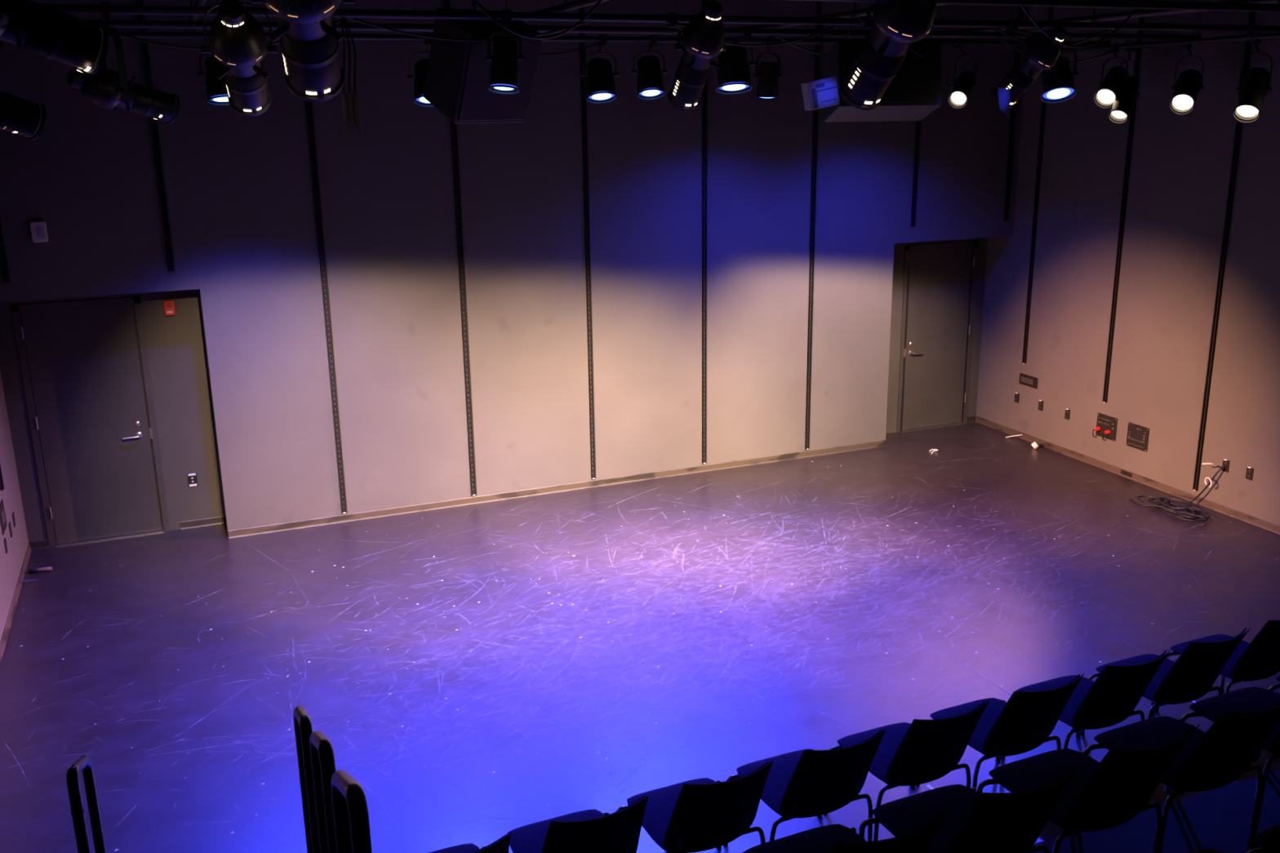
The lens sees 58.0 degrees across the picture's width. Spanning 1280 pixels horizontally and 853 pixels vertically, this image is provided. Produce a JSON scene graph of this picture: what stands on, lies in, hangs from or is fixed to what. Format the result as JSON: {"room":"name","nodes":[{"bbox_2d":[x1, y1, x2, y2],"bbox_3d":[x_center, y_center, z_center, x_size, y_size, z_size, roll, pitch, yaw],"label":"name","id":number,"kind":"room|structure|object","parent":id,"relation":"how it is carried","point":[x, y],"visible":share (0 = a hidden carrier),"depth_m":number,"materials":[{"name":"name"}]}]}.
{"room":"auditorium","nodes":[
{"label":"auditorium","id":0,"kind":"room"},
{"bbox_2d":[0,369,28,641],"bbox_3d":[-2.901,0.113,3.226,0.200,5.600,14.134,-7,17,-21],"label":"wall","id":1,"kind":"structure","parent":0,"point":[11,562],"depth_m":9.53,"materials":[{"name":"paint"}]},
{"bbox_2d":[0,499,7,535],"bbox_3d":[-5.003,0.712,9.069,0.010,0.220,0.250,-7,17,-21],"label":"wall panel","id":2,"kind":"object","parent":1,"relation":"attached to","point":[2,516],"visible":1,"depth_m":9.05,"materials":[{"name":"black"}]},
{"bbox_2d":[0,542,31,664],"bbox_3d":[-4.035,1.959,6.992,0.014,0.072,7.434,-7,17,-21],"label":"baseboard","id":3,"kind":"structure","parent":1,"relation":"attached to","point":[10,617],"depth_m":9.09,"materials":[{"name":"plastic"}]},
{"bbox_2d":[83,19,1199,39],"bbox_3d":[0.295,-2.950,8.608,10.306,0.048,0.047,-7,17,-21],"label":"pipe","id":4,"kind":"object","parent":1,"relation":"attached to","point":[113,23],"visible":0.41,"depth_m":8.50,"materials":[{"name":"metal"}]},
{"bbox_2d":[710,26,755,94],"bbox_3d":[0.760,-2.856,9.036,0.382,0.492,0.314,10,19,34],"label":"light","id":5,"kind":"object","parent":4,"relation":"hanging from","point":[734,75],"visible":0.86,"depth_m":8.99,"materials":[{"name":"blue"}]},
{"bbox_2d":[1037,30,1078,103],"bbox_3d":[3.521,-3.037,9.750,0.347,0.597,0.359,5,16,19],"label":"light","id":6,"kind":"object","parent":4,"relation":"hanging from","point":[1059,84],"visible":0.76,"depth_m":9.71,"materials":[{"name":"blue"}]},
{"bbox_2d":[997,36,1131,62],"bbox_3d":[3.676,-3.249,9.974,1.508,0.213,0.012,-8,17,-23],"label":"cable","id":7,"kind":"object","parent":4,"relation":"hanging from","point":[999,37],"visible":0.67,"depth_m":10.09,"materials":[{"name":"black plastic"}]},
{"bbox_2d":[1060,31,1279,53],"bbox_3d":[4.764,-3.351,10.061,0.047,0.048,4.000,-7,17,-21],"label":"pipe","id":8,"kind":"object","parent":4,"relation":"hanging from","point":[1269,35],"visible":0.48,"depth_m":10.11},
{"bbox_2d":[1093,42,1128,109],"bbox_3d":[4.424,-3.280,10.806,0.265,0.595,0.491,10,19,35],"label":"spotlight","id":9,"kind":"object","parent":8,"relation":"hanging from","point":[1108,91],"visible":0.95,"depth_m":10.76,"materials":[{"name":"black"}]},
{"bbox_2d":[1107,41,1140,124],"bbox_3d":[4.487,-3.175,10.678,0.234,0.731,0.433,14,21,42],"label":"spotlight","id":10,"kind":"object","parent":8,"relation":"hanging from","point":[1128,91],"visible":0.98,"depth_m":10.65,"materials":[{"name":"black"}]},
{"bbox_2d":[1168,37,1204,115],"bbox_3d":[4.775,-3.050,10.067,0.265,0.655,0.490,8,18,30],"label":"spotlight","id":11,"kind":"object","parent":8,"relation":"hanging from","point":[1186,89],"visible":1,"depth_m":10.03,"materials":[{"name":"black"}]},
{"bbox_2d":[1231,31,1272,124],"bbox_3d":[5.018,-2.850,9.449,0.267,0.719,0.456,13,21,41],"label":"spotlight","id":12,"kind":"object","parent":8,"relation":"hanging from","point":[1253,90],"visible":1,"depth_m":9.43,"materials":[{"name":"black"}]},
{"bbox_2d":[40,3,1279,31],"bbox_3d":[0.713,-2.685,7.625,10.306,0.048,0.047,-7,17,-21],"label":"pipe","id":13,"kind":"object","parent":1,"relation":"attached to","point":[66,8],"visible":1,"depth_m":7.28,"materials":[{"name":"metal"}]},
{"bbox_2d":[66,1,179,124],"bbox_3d":[-2.806,-1.955,6.227,0.284,0.641,0.566,9,18,32],"label":"spotlight","id":14,"kind":"object","parent":13,"relation":"hanging from","point":[108,88],"visible":0.93,"depth_m":6.16,"materials":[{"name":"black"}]},
{"bbox_2d":[182,0,206,39],"bbox_3d":[-2.144,-2.170,5.712,0.047,0.048,8.100,-7,17,-21],"label":"pipe","id":15,"kind":"object","parent":13,"relation":"on","point":[197,2],"visible":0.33,"depth_m":7.08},
{"bbox_2d":[341,17,361,136],"bbox_3d":[-1.708,-2.047,6.770,0.107,0.673,0.036,-7,17,-21],"label":"bundle","id":16,"kind":"object","parent":13,"relation":"hanging from","point":[350,102],"visible":0.94,"depth_m":6.79,"materials":[{"name":"black"}]},
{"bbox_2d":[347,17,588,41],"bbox_3d":[-1.012,-2.412,7.023,1.505,0.134,0.012,-8,17,-23],"label":"cable","id":17,"kind":"object","parent":13,"relation":"hanging from","point":[353,19],"visible":0.91,"depth_m":6.99,"materials":[{"name":"black plastic"}]},
{"bbox_2d":[484,8,524,93],"bbox_3d":[-0.836,-2.320,7.168,0.233,0.492,0.263,-7,17,-21],"label":"light","id":18,"kind":"object","parent":13,"relation":"hanging from","point":[504,72],"visible":0.96,"depth_m":7.15,"materials":[{"name":"blue"}]},
{"bbox_2d":[522,0,608,21],"bbox_3d":[-0.201,-2.407,6.473,0.047,0.048,8.100,-7,17,-21],"label":"pipe","id":19,"kind":"object","parent":13,"relation":"on","point":[575,4],"visible":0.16,"depth_m":6.96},
{"bbox_2d":[666,0,726,111],"bbox_3d":[0.326,-2.301,7.220,0.340,0.634,0.692,-7,17,-21],"label":"spotlight","id":20,"kind":"object","parent":13,"relation":"hanging from","point":[703,37],"visible":1,"depth_m":7.04,"materials":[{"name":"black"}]},
{"bbox_2d":[666,20,837,46],"bbox_3d":[0.762,-2.607,7.678,1.307,0.154,0.012,-8,17,-24],"label":"cable","id":21,"kind":"object","parent":13,"relation":"hanging from","point":[667,21],"visible":0.78,"depth_m":7.75,"materials":[{"name":"black plastic"}]},
{"bbox_2d":[659,4,946,44],"bbox_3d":[1.742,-2.643,7.234,0.047,0.048,8.100,-7,17,-21],"label":"pipe","id":22,"kind":"object","parent":13,"relation":"on","point":[855,13],"visible":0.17,"depth_m":8.09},
{"bbox_2d":[800,24,839,110],"bbox_3d":[1.242,-2.462,7.903,0.243,0.572,0.132,-5,16,-14],"label":"control box","id":23,"kind":"object","parent":13,"relation":"hanging from","point":[821,92],"visible":1,"depth_m":7.89,"materials":[{"name":"grey"}]},
{"bbox_2d":[991,18,1066,118],"bbox_3d":[2.792,-2.576,8.298,0.500,0.696,0.389,6,17,22],"label":"spotlight","id":24,"kind":"object","parent":13,"relation":"hanging from","point":[1040,53],"visible":0.95,"depth_m":8.20,"materials":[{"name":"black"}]},
{"bbox_2d":[995,26,1107,46],"bbox_3d":[3.067,-2.898,8.601,1.107,0.143,0.012,-8,17,-24],"label":"cable","id":25,"kind":"object","parent":13,"relation":"hanging from","point":[997,28],"visible":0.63,"depth_m":8.69,"materials":[{"name":"black plastic"}]},
{"bbox_2d":[924,0,1279,38],"bbox_3d":[3.685,-2.881,7.995,0.047,0.048,8.100,-7,17,-21],"label":"pipe","id":26,"kind":"object","parent":13,"relation":"on","point":[1149,12],"visible":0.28,"depth_m":8.39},
{"bbox_2d":[795,0,1279,12],"bbox_3d":[1.319,-2.300,6.196,10.306,0.048,0.047,-7,17,-21],"label":"pipe","id":27,"kind":"object","parent":1,"relation":"attached to","point":[1140,4],"visible":1,"depth_m":6.78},
{"bbox_2d":[0,90,46,140],"bbox_3d":[-2.699,-1.488,4.608,0.271,0.685,0.529,8,18,30],"label":"spotlight","id":28,"kind":"object","parent":27,"relation":"hanging from","point":[18,115],"visible":1,"depth_m":4.74,"materials":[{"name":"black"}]},
{"bbox_2d":[200,0,277,116],"bbox_3d":[-1.741,-1.655,5.008,0.313,0.601,0.589,-7,17,-21],"label":"spotlight","id":29,"kind":"object","parent":27,"relation":"hanging from","point":[237,40],"visible":0.98,"depth_m":4.89,"materials":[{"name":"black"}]},
{"bbox_2d":[221,21,244,26],"bbox_3d":[-1.677,-1.657,4.753,0.087,0.025,0.019,-4,16,-11],"label":"vent","id":30,"kind":"object","parent":29,"relation":"attached to","point":[224,24],"depth_m":4.75,"materials":[{"name":"beige"}]},
{"bbox_2d":[251,0,354,102],"bbox_3d":[-1.400,-1.685,4.768,0.395,0.663,0.860,-7,17,-21],"label":"spotlight","id":31,"kind":"object","parent":27,"relation":"hanging from","point":[309,38],"visible":1,"depth_m":4.74,"materials":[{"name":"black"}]},
{"bbox_2d":[269,4,333,17],"bbox_3d":[-1.324,-1.628,4.528,0.245,0.048,0.041,-4,16,-11],"label":"vent","id":32,"kind":"object","parent":31,"relation":"attached to","point":[281,11],"depth_m":4.51,"materials":[{"name":"beige"}]},
{"bbox_2d":[306,88,330,94],"bbox_3d":[-1.386,-1.443,4.978,0.103,0.026,0.021,-5,16,-16],"label":"vent","id":33,"kind":"object","parent":31,"relation":"attached to","point":[308,91],"depth_m":4.97,"materials":[{"name":"beige"}]},
{"bbox_2d":[472,0,602,39],"bbox_3d":[-0.489,-1.971,5.550,0.713,0.212,0.012,-9,17,-26],"label":"cable","id":34,"kind":"object","parent":27,"relation":"hanging from","point":[476,2],"visible":1,"depth_m":5.57,"materials":[{"name":"black plastic"}]},
{"bbox_2d":[838,0,937,110],"bbox_3d":[1.397,-2.167,6.468,0.423,0.763,0.763,-7,17,-21],"label":"spotlight","id":35,"kind":"object","parent":27,"relation":"hanging from","point":[898,24],"visible":0.98,"depth_m":6.41,"materials":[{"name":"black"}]},
{"bbox_2d":[848,67,860,88],"bbox_3d":[1.230,-1.998,6.614,0.008,0.120,0.120,-7,17,-21],"label":"vent","id":36,"kind":"object","parent":35,"relation":"attached to","point":[854,73],"depth_m":6.63,"materials":[{"name":"beige"}]},
{"bbox_2d":[888,26,911,36],"bbox_3d":[1.475,-2.143,6.266,0.271,0.056,0.056,-7,17,-21],"label":"vent","id":37,"kind":"object","parent":35,"relation":"attached to","point":[893,31],"depth_m":6.23,"materials":[{"name":"beige"}]},
{"bbox_2d":[1021,5,1137,48],"bbox_3d":[2.564,-2.334,6.749,0.911,0.232,0.012,-8,17,-25],"label":"cable","id":38,"kind":"object","parent":27,"relation":"hanging from","point":[1022,6],"visible":1,"depth_m":6.76,"materials":[{"name":"black plastic"}]},
{"bbox_3d":[1.774,-2.011,5.124,10.306,0.048,0.047,-7,17,-21],"label":"pipe","id":39,"kind":"object","parent":1,"relation":"attached to","visible":0},
{"bbox_2d":[0,0,108,74],"bbox_3d":[-2.051,-1.387,3.771,0.572,0.452,0.286,-12,19,-35],"label":"spotlight","id":40,"kind":"object","parent":39,"relation":"hanging from","point":[37,28],"visible":1,"depth_m":3.83,"materials":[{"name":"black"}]},
{"bbox_2d":[0,288,225,549],"bbox_3d":[-4.830,-0.106,10.370,1.859,2.281,0.200,-7,17,-21],"label":"door frame","id":41,"kind":"structure","parent":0,"point":[175,345],"depth_m":10.41,"materials":[{"name":"paint"}]},
{"bbox_2d":[11,296,169,546],"bbox_3d":[-4.851,-0.030,10.269,1.010,2.189,0.112,-7,17,-21],"label":"door","id":42,"kind":"structure","parent":41,"relation":"in","point":[88,362],"depth_m":10.27,"materials":[{"name":"paint"}]},
{"bbox_2d":[30,515,226,550],"bbox_3d":[-4.674,0.972,10.607,1.644,0.072,0.014,-7,17,-21],"label":"baseboard","id":43,"kind":"structure","parent":41,"relation":"attached to","point":[217,520],"depth_m":10.80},
{"bbox_2d":[163,300,175,315],"bbox_3d":[-4.175,-1.051,10.248,0.088,0.130,0.060,-7,17,-21],"label":"fire alarm","id":44,"kind":"object","parent":41,"relation":"attached to","point":[169,305],"visible":1,"depth_m":10.23,"materials":[{"name":"red plastic"}]},
{"bbox_2d":[186,471,198,487],"bbox_3d":[-4.146,0.494,10.702,0.082,0.135,0.014,-7,17,-21],"label":"wall outlet","id":45,"kind":"object","parent":41,"relation":"attached to","point":[192,477],"visible":1,"depth_m":10.70,"materials":[{"name":"black"}]},
{"bbox_2d":[0,0,1029,535],"bbox_3d":[-0.677,-2.153,11.339,10.706,5.600,0.634,-7,17,-21],"label":"wall","id":46,"kind":"structure","parent":0,"point":[239,188],"depth_m":10.90,"materials":[{"name":"paint"}]},
{"bbox_2d":[0,218,10,282],"bbox_3d":[-5.146,-2.682,8.931,0.050,3.140,0.024,-7,17,-21],"label":"channel","id":47,"kind":"object","parent":46,"relation":"attached to","point":[3,262],"visible":1,"depth_m":9.30,"materials":[{"name":"black metal"}]},
{"bbox_2d":[29,221,48,242],"bbox_3d":[-4.859,-1.574,9.338,0.115,0.165,0.048,-7,17,-21],"label":"wall sensor","id":48,"kind":"object","parent":46,"relation":"attached to","point":[38,228],"visible":1,"depth_m":9.32,"materials":[{"name":"grey plastic"}]},
{"bbox_2d":[135,0,174,271],"bbox_3d":[-3.992,-2.826,9.382,0.050,3.133,0.024,-7,17,-21],"label":"channel","id":49,"kind":"object","parent":46,"relation":"attached to","point":[144,47],"visible":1,"depth_m":9.56,"materials":[{"name":"black metal"}]},
{"bbox_2d":[305,94,346,513],"bbox_3d":[-2.821,-1.829,10.148,0.050,5.492,0.024,-7,17,-21],"label":"channel","id":50,"kind":"object","parent":46,"relation":"attached to","point":[308,104],"visible":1,"depth_m":10.34,"materials":[{"name":"black metal"}]},
{"bbox_2d":[444,0,476,496],"bbox_3d":[-1.666,-1.970,10.600,0.050,5.492,0.024,-7,17,-21],"label":"channel","id":51,"kind":"object","parent":46,"relation":"attached to","point":[446,2],"visible":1,"depth_m":10.81,"materials":[{"name":"black metal"}]},
{"bbox_2d":[227,440,885,538],"bbox_3d":[-0.483,0.586,11.796,7.060,0.072,0.014,-7,17,-21],"label":"baseboard","id":52,"kind":"structure","parent":46,"relation":"attached to","point":[652,475],"depth_m":11.59,"materials":[{"name":"plastic"}]},
{"bbox_2d":[578,6,595,479],"bbox_3d":[-0.511,-2.111,11.052,0.044,5.492,0.024,-7,17,-21],"label":"channel","id":53,"kind":"object","parent":46,"relation":"attached to","point":[581,10],"visible":1,"depth_m":11.18,"materials":[{"name":"black metal"}]},
{"bbox_2d":[702,0,707,464],"bbox_3d":[0.643,-2.252,11.505,0.044,5.492,0.024,-7,17,-21],"label":"channel","id":54,"kind":"object","parent":46,"relation":"attached to","point":[704,89],"visible":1,"depth_m":11.69,"materials":[{"name":"black metal"}]},
{"bbox_2d":[804,0,821,449],"bbox_3d":[1.798,-2.393,11.957,0.044,5.492,0.024,-7,17,-21],"label":"channel","id":55,"kind":"object","parent":46,"relation":"attached to","point":[817,46],"visible":1,"depth_m":12.10,"materials":[{"name":"black metal"}]},
{"bbox_2d":[911,38,924,226],"bbox_3d":[2.937,-3.672,12.095,0.044,3.130,0.024,-7,17,-21],"label":"channel","id":56,"kind":"object","parent":46,"relation":"attached to","point":[917,122],"visible":0.56,"depth_m":12.36,"materials":[{"name":"black metal"}]},
{"bbox_2d":[1003,5,1022,221],"bbox_3d":[4.081,-3.812,12.544,0.044,3.130,0.024,-7,17,-21],"label":"channel","id":57,"kind":"object","parent":46,"relation":"attached to","point":[1020,8],"visible":0.56,"depth_m":12.74,"materials":[{"name":"black metal"}]},
{"bbox_2d":[0,422,1279,852],"bbox_3d":[1.961,2.339,6.002,10.706,0.301,14.334,-7,17,-21],"label":"floor","id":58,"kind":"structure","parent":0,"point":[482,673],"depth_m":8.48,"materials":[{"name":"grey paint"}]},
{"bbox_2d":[66,755,106,852],"bbox_3d":[-2.130,1.888,4.567,0.090,1.444,0.560,-7,17,-21],"label":"handrail","id":59,"kind":"object","parent":58,"relation":"on","point":[83,764],"visible":1,"depth_m":4.28,"materials":[{"name":"black"}]},
{"bbox_2d":[429,833,510,852],"bbox_3d":[-0.852,2.038,5.008,0.608,0.885,0.724,-7,17,-23],"label":"chair","id":60,"kind":"object","parent":58,"relation":"on","point":[501,845],"visible":1,"depth_m":4.75,"materials":[{"name":"fabric"}]},
{"bbox_2d":[506,795,648,852],"bbox_3d":[-0.287,1.961,5.259,0.608,0.885,0.724,-7,17,-23],"label":"chair","id":61,"kind":"object","parent":58,"relation":"on","point":[587,831],"visible":0.93,"depth_m":4.97,"materials":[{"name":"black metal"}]},
{"bbox_2d":[616,760,773,852],"bbox_3d":[0.277,1.884,5.511,0.608,0.885,0.724,-7,17,-23],"label":"chair","id":62,"kind":"object","parent":58,"relation":"on","point":[702,814],"visible":0.88,"depth_m":5.29,"materials":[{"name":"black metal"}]},
{"bbox_2d":[724,728,886,845],"bbox_3d":[0.841,1.807,5.762,0.608,0.885,0.724,-7,17,-23],"label":"chair","id":63,"kind":"object","parent":58,"relation":"on","point":[804,783],"visible":0.91,"depth_m":5.55,"materials":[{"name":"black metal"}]},
{"bbox_2d":[825,699,990,840],"bbox_3d":[1.405,1.730,6.013,0.608,0.885,0.724,-7,17,-23],"label":"chair","id":64,"kind":"object","parent":58,"relation":"on","point":[920,752],"visible":0.84,"depth_m":5.80,"materials":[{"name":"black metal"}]},
{"bbox_2d":[915,673,1084,788],"bbox_3d":[1.969,1.653,6.264,0.608,0.885,0.724,-7,17,-23],"label":"chair","id":65,"kind":"object","parent":58,"relation":"on","point":[1020,725],"visible":0.81,"depth_m":6.04,"materials":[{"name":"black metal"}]},
{"bbox_2d":[1000,648,1171,759],"bbox_3d":[2.533,1.576,6.515,0.608,0.885,0.724,-7,17,-23],"label":"chair","id":66,"kind":"object","parent":58,"relation":"on","point":[1107,701],"visible":0.79,"depth_m":6.29,"materials":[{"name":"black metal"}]},
{"bbox_2d":[1033,769,1279,852],"bbox_3d":[3.268,2.109,5.267,8.327,0.500,1.140,-7,17,-21],"label":"seating riser","id":67,"kind":"object","parent":58,"relation":"on","point":[1220,819],"visible":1,"depth_m":5.32,"materials":[{"name":"black"}]},
{"bbox_2d":[742,808,948,852],"bbox_3d":[0.737,1.698,4.281,0.608,0.885,0.724,-7,17,-23],"label":"chair","id":68,"kind":"object","parent":67,"relation":"on","point":[832,838],"visible":1,"depth_m":4.46,"materials":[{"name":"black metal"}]},
{"bbox_2d":[858,764,1082,852],"bbox_3d":[1.297,1.618,4.542,0.608,0.885,0.724,-7,17,-23],"label":"chair","id":69,"kind":"object","parent":67,"relation":"on","point":[974,822],"visible":0.98,"depth_m":4.33,"materials":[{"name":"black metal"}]},
{"bbox_2d":[977,724,1199,852],"bbox_3d":[1.857,1.538,4.803,0.608,0.885,0.724,-7,17,-23],"label":"chair","id":70,"kind":"object","parent":67,"relation":"on","point":[1110,793],"visible":0.96,"depth_m":4.61,"materials":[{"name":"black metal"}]},
{"bbox_2d":[1084,705,1279,852],"bbox_3d":[2.417,1.458,5.064,0.608,0.885,0.724,-7,17,-23],"label":"chair","id":71,"kind":"object","parent":67,"relation":"on","point":[1216,757],"visible":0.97,"depth_m":4.87,"materials":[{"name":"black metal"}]},
{"bbox_2d":[1171,686,1279,842],"bbox_3d":[2.977,1.379,5.325,0.608,0.885,0.724,-7,17,-23],"label":"chair","id":72,"kind":"object","parent":67,"relation":"on","point":[1249,699],"visible":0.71,"depth_m":5.49,"materials":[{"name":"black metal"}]},
{"bbox_2d":[1080,626,1251,735],"bbox_3d":[3.097,1.499,6.766,0.608,0.885,0.724,-7,17,-23],"label":"chair","id":73,"kind":"object","parent":58,"relation":"on","point":[1187,679],"visible":0.78,"depth_m":6.53,"materials":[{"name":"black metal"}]},
{"bbox_2d":[1129,462,1226,521],"bbox_3d":[5.109,0.558,10.862,0.545,0.473,0.795,-7,17,-21],"label":"cable","id":74,"kind":"object","parent":58,"relation":"on","point":[1166,504],"visible":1,"depth_m":10.81,"materials":[{"name":"black plastic"}]},
{"bbox_2d":[1154,619,1279,712],"bbox_3d":[3.661,1.422,7.017,0.608,0.885,0.724,-7,17,-23],"label":"chair","id":75,"kind":"object","parent":58,"relation":"on","point":[1260,659],"visible":0.75,"depth_m":6.80,"materials":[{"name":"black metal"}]},
{"bbox_3d":[-1.542,2.504,4.456,1.050,0.300,0.750,-7,17,-21],"label":"step","id":76,"kind":"structure","parent":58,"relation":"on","visible":0},
{"bbox_2d":[293,706,319,852],"bbox_3d":[-1.198,1.659,4.296,0.090,1.403,0.400,-7,17,-21],"label":"handrail","id":77,"kind":"object","parent":76,"relation":"on","point":[303,726],"visible":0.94,"depth_m":4.06,"materials":[{"name":"black"}]},
{"bbox_3d":[-1.245,2.531,3.778,1.100,0.600,0.700,-7,17,-21],"label":"step","id":78,"kind":"structure","parent":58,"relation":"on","visible":0},
{"bbox_2d":[309,730,337,852],"bbox_3d":[-0.944,1.543,3.612,0.090,1.385,0.420,-7,17,-21],"label":"handrail","id":79,"kind":"object","parent":78,"relation":"on","point":[322,753],"visible":0.96,"depth_m":3.34,"materials":[{"name":"black"}]},
{"bbox_3d":[-0.963,2.543,3.061,1.100,0.950,0.800,-7,17,-21],"label":"step","id":80,"kind":"structure","parent":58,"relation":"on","visible":0},
{"bbox_2d":[331,769,372,852],"bbox_3d":[-0.679,1.406,2.865,0.090,1.339,0.470,-7,17,-21],"label":"handrail","id":81,"kind":"object","parent":80,"relation":"on","point":[349,803],"visible":1,"depth_m":2.57,"materials":[{"name":"black"}]},
{"bbox_3d":[3.686,2.152,4.146,8.377,1.000,1.200,-7,17,-21],"label":"seating riser","id":82,"kind":"object","parent":58,"relation":"on","visible":0},
{"bbox_2d":[1245,823,1279,852],"bbox_3d":[2.329,1.367,3.519,0.608,0.885,0.724,-7,17,-23],"label":"chair","id":83,"kind":"object","parent":82,"relation":"on","point":[1268,838],"visible":1,"depth_m":3.70,"materials":[{"name":"black metal"}]},
{"bbox_2d":[885,237,987,433],"bbox_3d":[3.389,-1.108,13.589,1.787,2.281,0.200,-7,17,-21],"label":"door frame","id":84,"kind":"structure","parent":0,"point":[899,248],"depth_m":13.48,"materials":[{"name":"paint"}]},
{"bbox_2d":[896,240,978,432],"bbox_3d":[3.478,-1.046,13.531,1.005,2.189,0.112,-7,17,-21],"label":"door","id":85,"kind":"structure","parent":84,"relation":"in","point":[936,286],"depth_m":13.53,"materials":[{"name":"paint"}]},
{"bbox_2d":[976,0,1279,525],"bbox_3d":[6.819,-1.073,7.033,0.200,5.600,14.134,-7,17,-21],"label":"wall","id":86,"kind":"structure","parent":0,"point":[1180,166],"depth_m":11.23,"materials":[{"name":"paint"}]},
{"bbox_2d":[1018,373,1038,388],"bbox_3d":[4.401,-0.517,13.088,0.010,0.125,0.300,-7,17,-21],"label":"wall panel","id":87,"kind":"object","parent":86,"relation":"attached to","point":[1025,380],"visible":1,"depth_m":13.08,"materials":[{"name":"black"}]},
{"bbox_2d":[1022,6,1053,364],"bbox_3d":[4.329,-2.980,12.488,0.024,4.710,0.044,-7,17,-21],"label":"channel","id":88,"kind":"object","parent":86,"relation":"attached to","point":[1051,8],"visible":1,"depth_m":12.69,"materials":[{"name":"black metal"}]},
{"bbox_2d":[1092,412,1117,441],"bbox_3d":[4.832,0.020,12.051,0.087,0.272,0.287,-7,17,-21],"label":"plate","id":89,"kind":"object","parent":86,"relation":"attached to","point":[1106,425],"visible":1,"depth_m":12.04,"materials":[{"name":"black"}]},
{"bbox_2d":[1102,8,1145,403],"bbox_3d":[4.808,-2.598,11.384,0.024,4.876,0.044,-7,17,-21],"label":"channel","id":90,"kind":"object","parent":86,"relation":"attached to","point":[1141,20],"visible":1,"depth_m":11.56,"materials":[{"name":"black metal"}]},
{"bbox_2d":[975,415,1279,534],"bbox_3d":[5.487,0.798,10.721,0.014,0.072,7.434,-7,17,-21],"label":"baseboard","id":91,"kind":"structure","parent":86,"relation":"attached to","point":[1246,517],"depth_m":11.67,"materials":[{"name":"plastic"}]},
{"bbox_2d":[1125,422,1149,452],"bbox_3d":[5.028,0.107,11.675,0.016,0.245,0.275,-7,17,-21],"label":"plate","id":92,"kind":"object","parent":86,"relation":"attached to","point":[1137,437],"visible":1,"depth_m":11.67,"materials":[{"name":"black"}]},
{"bbox_2d":[1192,11,1255,491],"bbox_3d":[5.285,-2.015,10.348,0.024,5.460,0.044,-7,17,-21],"label":"channel","id":93,"kind":"object","parent":86,"relation":"attached to","point":[1251,14],"visible":0.98,"depth_m":10.52,"materials":[{"name":"black metal"}]},
{"bbox_3d":[1.881,-3.300,4.449,10.706,0.200,14.334,-7,17,-21],"label":"ceiling","id":94,"kind":"structure","parent":0,"visible":0},
{"bbox_2d":[423,0,542,124],"bbox_3d":[-1.042,-2.960,7.420,0.560,1.953,0.625,-13,20,-38],"label":"loudspeaker","id":95,"kind":"object","parent":94,"relation":"hanging from","point":[457,82],"visible":0.84,"depth_m":7.43,"materials":[{"name":"black"}]},
{"bbox_2d":[458,36,540,120],"bbox_3d":[-0.908,-2.240,7.461,0.510,0.505,0.232,-13,20,-38],"label":"grille","id":96,"kind":"object","parent":95,"relation":"attached to","point":[476,102],"depth_m":7.46,"materials":[{"name":"black"}]},
{"bbox_2d":[822,1,942,122],"bbox_3d":[1.875,-3.371,8.850,0.800,2.000,0.610,-2,15,-5],"label":"loudspeaker","id":97,"kind":"object","parent":94,"relation":"hanging from","point":[914,92],"visible":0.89,"depth_m":8.80,"materials":[{"name":"black"}]},
{"bbox_2d":[840,42,939,102],"bbox_3d":[1.905,-2.693,8.783,0.750,0.438,0.119,-2,15,-5],"label":"grille","id":98,"kind":"object","parent":97,"relation":"attached to","point":[917,79],"depth_m":8.79,"materials":[{"name":"black"}]},
{"bbox_3d":[-3.249,-3.482,8.236,0.015,1.320,0.015,-15,21,-43],"label":"rod","id":99,"kind":"object","parent":94,"relation":"hanging from","visible":0},
{"bbox_2d":[107,31,1110,46],"bbox_3d":[-0.122,-3.214,9.591,10.306,0.048,0.047,-7,17,-21],"label":"pipe","id":100,"kind":"object","parent":99,"relation":"hanging from","point":[141,34],"visible":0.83,"depth_m":9.48,"materials":[{"name":"metal"}]},
{"bbox_2d":[197,53,229,105],"bbox_3d":[-3.099,-2.650,8.547,0.288,0.525,0.285,3,16,12],"label":"light","id":101,"kind":"object","parent":100,"relation":"hanging from","point":[216,89],"visible":0.39,"depth_m":8.48,"materials":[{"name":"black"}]},
{"bbox_2d":[407,32,434,106],"bbox_3d":[-1.671,-2.811,9.118,0.299,0.556,0.299,9,18,32],"label":"light","id":102,"kind":"object","parent":100,"relation":"hanging from","point":[421,66],"visible":0.49,"depth_m":9.07,"materials":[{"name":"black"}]},
{"bbox_2d":[580,34,618,103],"bbox_3d":[-0.331,-2.979,9.641,0.298,0.546,0.298,8,18,30],"label":"light","id":103,"kind":"object","parent":100,"relation":"hanging from","point":[600,82],"visible":1,"depth_m":9.60,"materials":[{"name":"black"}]},
{"bbox_2d":[631,35,666,99],"bbox_3d":[0.086,-3.044,9.804,0.285,0.520,0.284,10,19,34],"label":"light","id":104,"kind":"object","parent":100,"relation":"hanging from","point":[650,76],"visible":1,"depth_m":9.77,"materials":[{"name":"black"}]},
{"bbox_2d":[753,35,782,99],"bbox_3d":[1.131,-3.159,10.189,0.219,0.531,0.210,5,16,19],"label":"light","id":105,"kind":"object","parent":100,"relation":"hanging from","point":[767,77],"visible":0.96,"depth_m":10.15,"materials":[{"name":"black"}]},
{"bbox_2d":[947,38,977,109],"bbox_3d":[3.023,-3.292,10.771,0.234,0.635,0.482,5,16,20],"label":"spotlight","id":106,"kind":"object","parent":100,"relation":"hanging from","point":[964,85],"visible":1,"depth_m":10.73,"materials":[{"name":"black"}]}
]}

